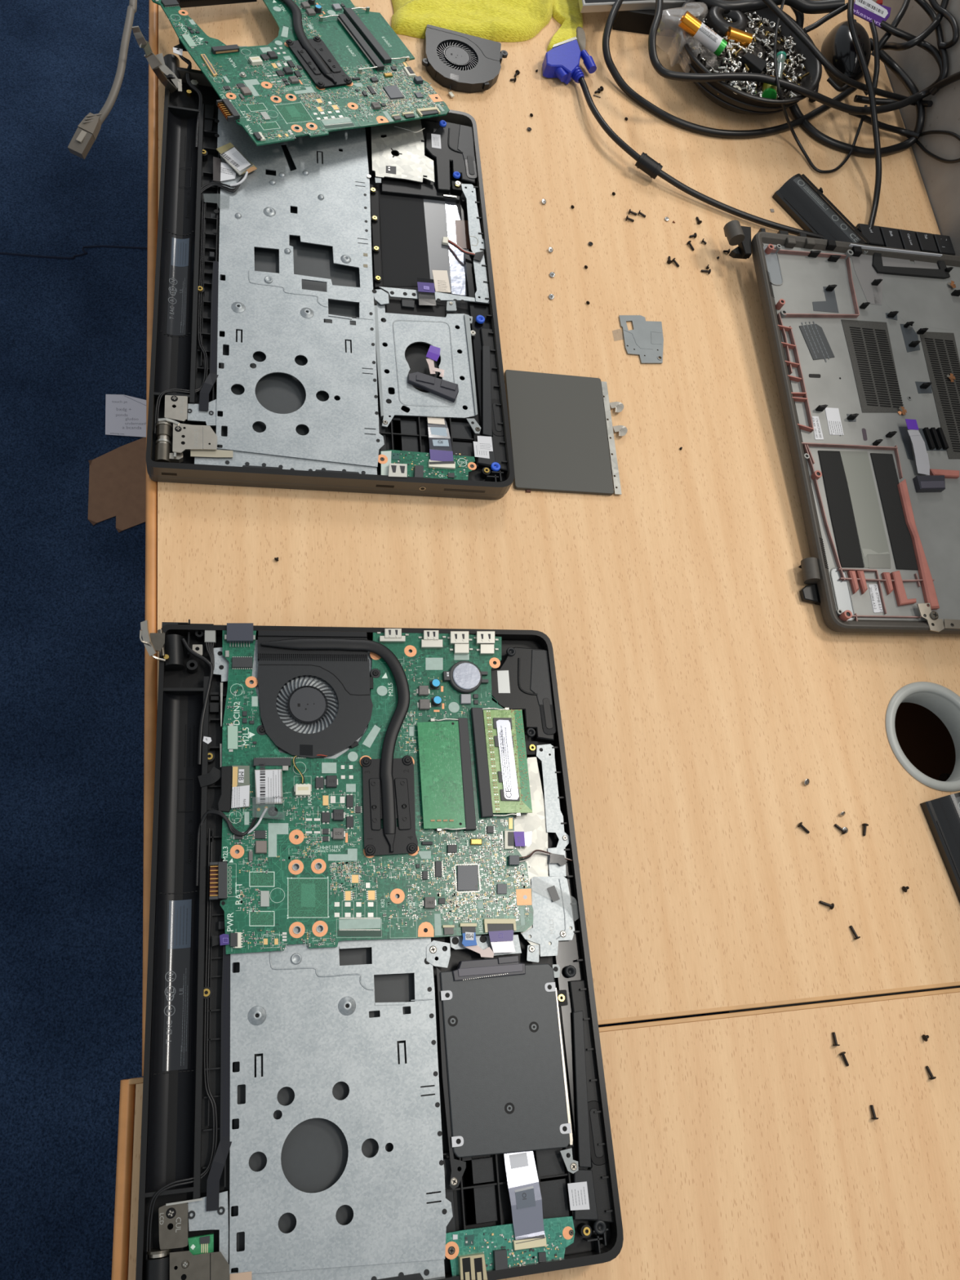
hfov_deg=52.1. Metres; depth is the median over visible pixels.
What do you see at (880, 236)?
keyboard
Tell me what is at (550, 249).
screw
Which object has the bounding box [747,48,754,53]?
screw
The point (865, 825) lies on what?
screw
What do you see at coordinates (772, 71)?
screw
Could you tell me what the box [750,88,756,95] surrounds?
screw
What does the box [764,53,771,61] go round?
screw
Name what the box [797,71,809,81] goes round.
screw
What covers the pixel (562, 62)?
cable
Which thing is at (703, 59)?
screw
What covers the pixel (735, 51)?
screw
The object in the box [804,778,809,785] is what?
screw
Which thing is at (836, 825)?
screw
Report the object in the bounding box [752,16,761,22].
screw
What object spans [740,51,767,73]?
block
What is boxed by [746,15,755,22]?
screw
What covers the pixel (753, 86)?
screw
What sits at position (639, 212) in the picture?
screw
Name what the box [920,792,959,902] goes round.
battery pack
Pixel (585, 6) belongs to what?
device
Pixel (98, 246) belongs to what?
cable
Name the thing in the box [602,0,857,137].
cable
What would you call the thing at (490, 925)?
socket
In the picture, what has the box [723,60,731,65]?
screw
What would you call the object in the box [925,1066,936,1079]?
screw
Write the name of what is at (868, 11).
tag
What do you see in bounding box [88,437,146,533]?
cardboard piece
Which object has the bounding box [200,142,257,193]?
card
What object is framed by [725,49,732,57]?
screw
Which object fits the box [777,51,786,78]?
screwdriver
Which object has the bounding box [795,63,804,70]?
screw
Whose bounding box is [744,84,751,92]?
screw
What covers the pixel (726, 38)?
screw
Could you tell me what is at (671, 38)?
plastic bag
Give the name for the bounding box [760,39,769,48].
screw
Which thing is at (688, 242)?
screw
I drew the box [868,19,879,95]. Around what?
cable
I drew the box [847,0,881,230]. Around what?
cable
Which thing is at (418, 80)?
socket
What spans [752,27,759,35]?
screw
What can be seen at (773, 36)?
screw
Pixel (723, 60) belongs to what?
screw
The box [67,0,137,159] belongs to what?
cable
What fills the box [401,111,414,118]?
socket
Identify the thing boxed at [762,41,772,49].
screw
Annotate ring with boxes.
[706,5,747,35]
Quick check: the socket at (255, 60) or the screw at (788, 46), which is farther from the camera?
the screw at (788, 46)
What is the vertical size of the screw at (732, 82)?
0.007 m
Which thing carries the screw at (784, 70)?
on the heap
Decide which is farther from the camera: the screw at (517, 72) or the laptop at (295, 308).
the screw at (517, 72)
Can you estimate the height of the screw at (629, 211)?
0.004 m
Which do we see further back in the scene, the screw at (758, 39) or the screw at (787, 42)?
the screw at (787, 42)
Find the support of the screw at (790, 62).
on the heap
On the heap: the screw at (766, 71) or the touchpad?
the screw at (766, 71)
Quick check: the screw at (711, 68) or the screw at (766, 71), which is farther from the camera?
the screw at (766, 71)
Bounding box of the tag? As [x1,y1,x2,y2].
[853,0,891,27]
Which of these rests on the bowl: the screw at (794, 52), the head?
the head
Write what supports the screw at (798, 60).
on the heap
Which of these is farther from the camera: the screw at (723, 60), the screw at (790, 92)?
the screw at (790, 92)
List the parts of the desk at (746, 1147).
edge trim, edge trim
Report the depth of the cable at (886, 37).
1.00 m
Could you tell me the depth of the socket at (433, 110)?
0.84 m
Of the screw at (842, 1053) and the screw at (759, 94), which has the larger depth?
the screw at (759, 94)
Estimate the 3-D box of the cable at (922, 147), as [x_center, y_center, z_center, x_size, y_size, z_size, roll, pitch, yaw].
[0.440,-0.520,0.994,0.121,0.059,0.061,41,64,4]
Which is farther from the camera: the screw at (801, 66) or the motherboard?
the screw at (801, 66)
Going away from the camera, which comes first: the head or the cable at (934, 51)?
the head
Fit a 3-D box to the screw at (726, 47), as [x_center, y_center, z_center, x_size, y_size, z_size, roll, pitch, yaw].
[0.242,-0.579,0.961,0.006,0.007,0.007,-18,73,-21]
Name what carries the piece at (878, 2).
on the computer mouse
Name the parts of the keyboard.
keyboard frame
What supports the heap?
in the bowl
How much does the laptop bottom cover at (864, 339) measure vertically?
0.037 m
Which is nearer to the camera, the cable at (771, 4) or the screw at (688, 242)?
the screw at (688, 242)
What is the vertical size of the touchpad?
0.004 m
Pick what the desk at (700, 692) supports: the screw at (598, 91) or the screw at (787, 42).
the screw at (598, 91)
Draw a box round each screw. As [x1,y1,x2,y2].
[514,70,519,77]
[541,198,546,204]
[548,246,553,252]
[548,293,554,299]
[549,271,555,277]
[594,88,600,93]
[626,215,634,222]
[628,208,636,215]
[637,209,645,217]
[666,256,671,263]
[671,257,679,266]
[686,240,693,250]
[688,232,697,238]
[696,216,702,224]
[700,57,706,63]
[701,268,711,274]
[709,66,714,72]
[717,64,727,70]
[720,57,728,66]
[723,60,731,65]
[724,35,734,42]
[724,44,732,49]
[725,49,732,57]
[728,66,733,72]
[728,80,737,86]
[729,41,739,46]
[730,48,737,56]
[731,62,738,66]
[732,46,743,57]
[732,65,739,72]
[737,44,746,53]
[741,84,747,91]
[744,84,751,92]
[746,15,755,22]
[746,21,752,28]
[747,43,754,49]
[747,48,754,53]
[750,82,756,90]
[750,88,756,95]
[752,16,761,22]
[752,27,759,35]
[754,33,761,42]
[756,21,764,28]
[756,52,762,57]
[757,91,762,97]
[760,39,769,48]
[761,17,768,25]
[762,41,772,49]
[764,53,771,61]
[764,67,770,75]
[765,48,771,57]
[767,61,773,68]
[768,20,775,28]
[769,68,774,75]
[771,35,780,41]
[782,35,791,42]
[782,65,788,74]
[783,39,791,46]
[786,43,793,49]
[786,65,792,71]
[788,55,794,60]
[788,60,795,66]
[788,91,796,96]
[790,51,796,56]
[790,75,797,83]
[794,53,801,58]
[795,57,802,64]
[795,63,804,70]
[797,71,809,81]
[797,822,809,833]
[800,53,806,61]
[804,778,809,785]
[818,900,834,909]
[831,1031,839,1045]
[834,823,846,834]
[839,1051,848,1066]
[840,811,845,817]
[849,925,860,939]
[862,823,868,835]
[870,1105,878,1119]
[902,885,909,892]
[922,1034,928,1041]
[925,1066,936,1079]
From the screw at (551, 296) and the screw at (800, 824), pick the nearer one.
the screw at (800, 824)
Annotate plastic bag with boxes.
[655,1,707,72]
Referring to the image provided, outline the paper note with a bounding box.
[105,394,146,437]
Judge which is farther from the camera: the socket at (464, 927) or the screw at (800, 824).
the screw at (800, 824)
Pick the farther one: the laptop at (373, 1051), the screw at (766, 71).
the screw at (766, 71)
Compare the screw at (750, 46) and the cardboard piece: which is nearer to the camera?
the screw at (750, 46)
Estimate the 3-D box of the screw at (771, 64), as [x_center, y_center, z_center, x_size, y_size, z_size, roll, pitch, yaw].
[0.286,-0.567,0.968,0.007,0.007,0.007,-4,69,-17]
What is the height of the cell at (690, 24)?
0.024 m
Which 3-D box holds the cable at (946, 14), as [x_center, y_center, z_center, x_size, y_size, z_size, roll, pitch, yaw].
[0.463,-0.618,0.983,0.014,0.024,0.064,-8,70,-18]
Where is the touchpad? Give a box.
[504,369,627,495]
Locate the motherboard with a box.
[151,0,449,146]
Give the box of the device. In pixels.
[577,0,686,13]
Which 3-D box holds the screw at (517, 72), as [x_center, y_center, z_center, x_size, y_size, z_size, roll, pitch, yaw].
[0.034,-0.533,0.925,0.005,0.004,0.006,29,63,-2]
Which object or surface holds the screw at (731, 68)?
on the heap
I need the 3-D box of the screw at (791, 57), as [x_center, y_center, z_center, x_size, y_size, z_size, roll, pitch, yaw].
[0.312,-0.583,0.989,0.006,0.010,0.006,-33,79,-24]
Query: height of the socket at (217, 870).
0.004 m
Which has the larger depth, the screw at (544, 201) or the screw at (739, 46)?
the screw at (739, 46)
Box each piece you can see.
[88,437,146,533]
[875,0,883,4]
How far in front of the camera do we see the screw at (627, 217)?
0.89 m
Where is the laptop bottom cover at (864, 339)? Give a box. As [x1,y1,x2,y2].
[723,219,959,634]
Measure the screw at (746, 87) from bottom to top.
0.008 m
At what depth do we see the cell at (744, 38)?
0.96 m
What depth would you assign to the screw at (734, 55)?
0.96 m
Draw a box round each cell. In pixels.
[678,10,727,56]
[724,26,752,47]
[761,75,777,98]
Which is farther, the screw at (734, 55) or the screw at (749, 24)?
the screw at (749, 24)
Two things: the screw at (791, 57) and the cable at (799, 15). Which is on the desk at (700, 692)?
the cable at (799, 15)
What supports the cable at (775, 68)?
on the desk at (700, 692)
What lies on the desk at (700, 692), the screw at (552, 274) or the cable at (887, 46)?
the screw at (552, 274)
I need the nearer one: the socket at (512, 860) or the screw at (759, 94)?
the socket at (512, 860)
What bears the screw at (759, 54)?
in the bowl
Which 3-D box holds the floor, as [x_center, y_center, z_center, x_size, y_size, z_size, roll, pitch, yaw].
[-0.969,-0.304,1.388,3.900,0.020,5.000,1,68,-15]
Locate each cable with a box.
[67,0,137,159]
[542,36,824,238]
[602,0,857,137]
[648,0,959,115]
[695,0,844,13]
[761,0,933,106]
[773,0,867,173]
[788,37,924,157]
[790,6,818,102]
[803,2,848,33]
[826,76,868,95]
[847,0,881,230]
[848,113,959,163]
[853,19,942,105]
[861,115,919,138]
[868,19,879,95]
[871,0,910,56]
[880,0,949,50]
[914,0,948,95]
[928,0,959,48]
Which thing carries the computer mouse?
on the desk at (700, 692)
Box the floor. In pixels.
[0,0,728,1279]
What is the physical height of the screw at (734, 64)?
0.007 m
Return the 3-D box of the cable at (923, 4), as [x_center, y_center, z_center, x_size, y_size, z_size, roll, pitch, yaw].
[0.458,-0.606,0.999,0.019,0.036,0.101,-8,70,-18]
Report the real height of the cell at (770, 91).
0.016 m
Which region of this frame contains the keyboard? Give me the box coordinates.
[855,223,955,255]
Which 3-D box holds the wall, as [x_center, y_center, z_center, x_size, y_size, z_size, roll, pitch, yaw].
[0.464,-0.491,1.249,0.126,1.060,5.000,1,68,-15]
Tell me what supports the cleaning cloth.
on the desk at (700, 692)
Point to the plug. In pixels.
(448, 390)
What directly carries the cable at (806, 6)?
on the bowl
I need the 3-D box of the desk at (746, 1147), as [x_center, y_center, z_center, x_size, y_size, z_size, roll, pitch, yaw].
[0.110,0.757,0.811,0.747,0.729,0.827,1,68,-15]
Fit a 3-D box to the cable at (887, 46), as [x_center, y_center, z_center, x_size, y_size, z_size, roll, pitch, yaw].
[0.442,-0.613,0.997,0.044,0.066,0.045,1,68,-15]
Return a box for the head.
[733,85,741,94]
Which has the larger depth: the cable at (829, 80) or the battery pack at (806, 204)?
the cable at (829, 80)
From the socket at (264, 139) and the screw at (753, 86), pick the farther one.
the screw at (753, 86)
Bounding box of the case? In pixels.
[612,9,655,35]
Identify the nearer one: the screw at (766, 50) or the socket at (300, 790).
the socket at (300, 790)
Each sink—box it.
[176,0,352,88]
[257,630,417,856]
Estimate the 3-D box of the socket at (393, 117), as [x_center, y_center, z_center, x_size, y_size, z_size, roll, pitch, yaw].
[-0.070,-0.438,0.822,0.007,0.002,0.006,-24,71,-26]
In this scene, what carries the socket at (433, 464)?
attached to the laptop at (295, 308)
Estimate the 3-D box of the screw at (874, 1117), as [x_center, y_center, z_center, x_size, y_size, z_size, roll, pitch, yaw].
[0.253,0.303,0.631,0.005,0.004,0.008,2,67,-14]
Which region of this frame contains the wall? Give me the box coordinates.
[728,0,959,1012]
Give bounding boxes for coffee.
[894,702,955,780]
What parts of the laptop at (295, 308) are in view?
hinge plate, rib frame, corner plate, keyboard plate, lid, opening frame, touchpad rail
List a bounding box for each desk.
[111,986,959,1279]
[142,0,959,1076]
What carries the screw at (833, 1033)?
on the desk at (746, 1147)
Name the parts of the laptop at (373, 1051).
hinge plate, rib frame, corner plate, keyboard plate, touchpad rail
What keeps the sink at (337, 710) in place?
in the laptop at (373, 1051)
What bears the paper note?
on the floor
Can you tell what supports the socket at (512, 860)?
attached to the laptop at (373, 1051)
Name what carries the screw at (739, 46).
on the heap
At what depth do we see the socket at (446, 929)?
0.59 m
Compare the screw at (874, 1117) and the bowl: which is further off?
the bowl
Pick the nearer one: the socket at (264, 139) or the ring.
the socket at (264, 139)
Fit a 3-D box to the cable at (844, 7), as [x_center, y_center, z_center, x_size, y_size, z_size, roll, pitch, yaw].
[0.344,-0.617,0.975,0.052,0.022,0.007,-28,77,-24]
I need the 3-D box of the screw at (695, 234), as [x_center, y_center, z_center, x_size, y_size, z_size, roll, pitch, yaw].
[0.195,-0.371,0.900,0.006,0.004,0.005,-12,71,-19]
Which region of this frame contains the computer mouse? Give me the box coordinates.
[821,18,871,87]
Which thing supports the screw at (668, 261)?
on the desk at (700, 692)
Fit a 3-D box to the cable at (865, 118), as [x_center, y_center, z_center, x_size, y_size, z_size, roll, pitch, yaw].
[0.422,-0.529,1.012,0.072,0.018,0.017,1,68,-15]
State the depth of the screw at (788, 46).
0.99 m
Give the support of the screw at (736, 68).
on the heap
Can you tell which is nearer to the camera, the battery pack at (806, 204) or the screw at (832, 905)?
the screw at (832, 905)
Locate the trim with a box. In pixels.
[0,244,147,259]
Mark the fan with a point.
(458, 61)
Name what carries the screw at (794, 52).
on the heap
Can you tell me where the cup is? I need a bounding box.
[884,681,959,791]
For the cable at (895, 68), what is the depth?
1.01 m
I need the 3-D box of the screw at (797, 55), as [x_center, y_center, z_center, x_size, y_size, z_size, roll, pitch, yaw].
[0.322,-0.593,0.997,0.007,0.007,0.006,-10,71,-19]
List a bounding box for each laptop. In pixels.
[132,26,514,499]
[135,619,623,1279]
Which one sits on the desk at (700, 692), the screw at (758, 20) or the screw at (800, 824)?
the screw at (800, 824)
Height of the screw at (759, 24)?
0.011 m
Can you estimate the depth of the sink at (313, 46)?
0.82 m
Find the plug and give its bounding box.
[407,345,458,402]
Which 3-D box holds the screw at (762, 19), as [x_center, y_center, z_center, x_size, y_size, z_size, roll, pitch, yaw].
[0.291,-0.630,1.002,0.010,0.006,0.006,21,64,-6]
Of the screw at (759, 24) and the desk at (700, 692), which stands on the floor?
the desk at (700, 692)
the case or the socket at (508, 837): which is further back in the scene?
the case
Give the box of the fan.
[422,24,507,97]
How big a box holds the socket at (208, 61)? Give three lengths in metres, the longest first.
0.027 x 0.005 x 0.002 m
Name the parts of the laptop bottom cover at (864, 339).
port frame, pale plate, foam frame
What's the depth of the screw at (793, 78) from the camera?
0.97 m
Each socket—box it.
[200,53,217,76]
[208,862,226,900]
[216,97,239,121]
[233,932,242,948]
[248,56,262,66]
[258,132,266,141]
[293,783,311,797]
[391,114,400,120]
[401,66,416,77]
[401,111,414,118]
[413,75,423,84]
[416,106,440,116]
[428,459,455,469]
[442,924,454,934]
[459,923,476,933]
[483,918,516,933]
[501,830,515,848]
[507,855,519,865]
[513,1236,546,1250]
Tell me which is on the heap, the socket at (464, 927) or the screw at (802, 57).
the screw at (802, 57)
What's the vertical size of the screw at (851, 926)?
0.004 m
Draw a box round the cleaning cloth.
[391,0,586,51]
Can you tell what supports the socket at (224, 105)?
attached to the motherboard
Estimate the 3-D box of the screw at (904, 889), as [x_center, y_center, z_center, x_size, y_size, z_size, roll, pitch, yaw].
[0.303,0.177,0.698,0.005,0.004,0.005,-15,72,-20]
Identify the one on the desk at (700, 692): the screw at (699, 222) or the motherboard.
the screw at (699, 222)
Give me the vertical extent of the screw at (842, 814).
0.004 m
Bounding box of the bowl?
[681,0,822,115]
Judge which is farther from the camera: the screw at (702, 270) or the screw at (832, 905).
the screw at (702, 270)
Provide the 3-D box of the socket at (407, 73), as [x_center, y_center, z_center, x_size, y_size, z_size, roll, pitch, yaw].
[-0.062,-0.495,0.856,0.009,0.002,0.012,-24,71,-26]
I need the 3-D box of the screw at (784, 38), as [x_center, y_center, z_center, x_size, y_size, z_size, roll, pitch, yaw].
[0.311,-0.608,0.995,0.010,0.006,0.006,2,67,-14]
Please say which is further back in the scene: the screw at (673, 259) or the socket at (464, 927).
the screw at (673, 259)
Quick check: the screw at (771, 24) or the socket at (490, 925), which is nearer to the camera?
the socket at (490, 925)
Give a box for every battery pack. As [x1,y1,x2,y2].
[772,173,870,244]
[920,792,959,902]
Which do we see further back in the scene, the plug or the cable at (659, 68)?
the cable at (659, 68)
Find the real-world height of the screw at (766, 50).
0.006 m
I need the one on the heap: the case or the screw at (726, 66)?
the screw at (726, 66)
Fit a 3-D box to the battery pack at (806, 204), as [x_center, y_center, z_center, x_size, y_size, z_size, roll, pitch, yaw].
[0.330,-0.407,0.943,0.043,0.018,0.095,-35,80,-25]
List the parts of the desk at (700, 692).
edge trim, steel bracket, edge trim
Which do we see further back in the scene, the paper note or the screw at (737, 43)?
the paper note
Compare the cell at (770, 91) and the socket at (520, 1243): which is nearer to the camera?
the socket at (520, 1243)
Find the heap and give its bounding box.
[697,10,805,98]
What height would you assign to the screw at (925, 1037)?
0.004 m
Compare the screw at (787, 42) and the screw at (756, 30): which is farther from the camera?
the screw at (787, 42)

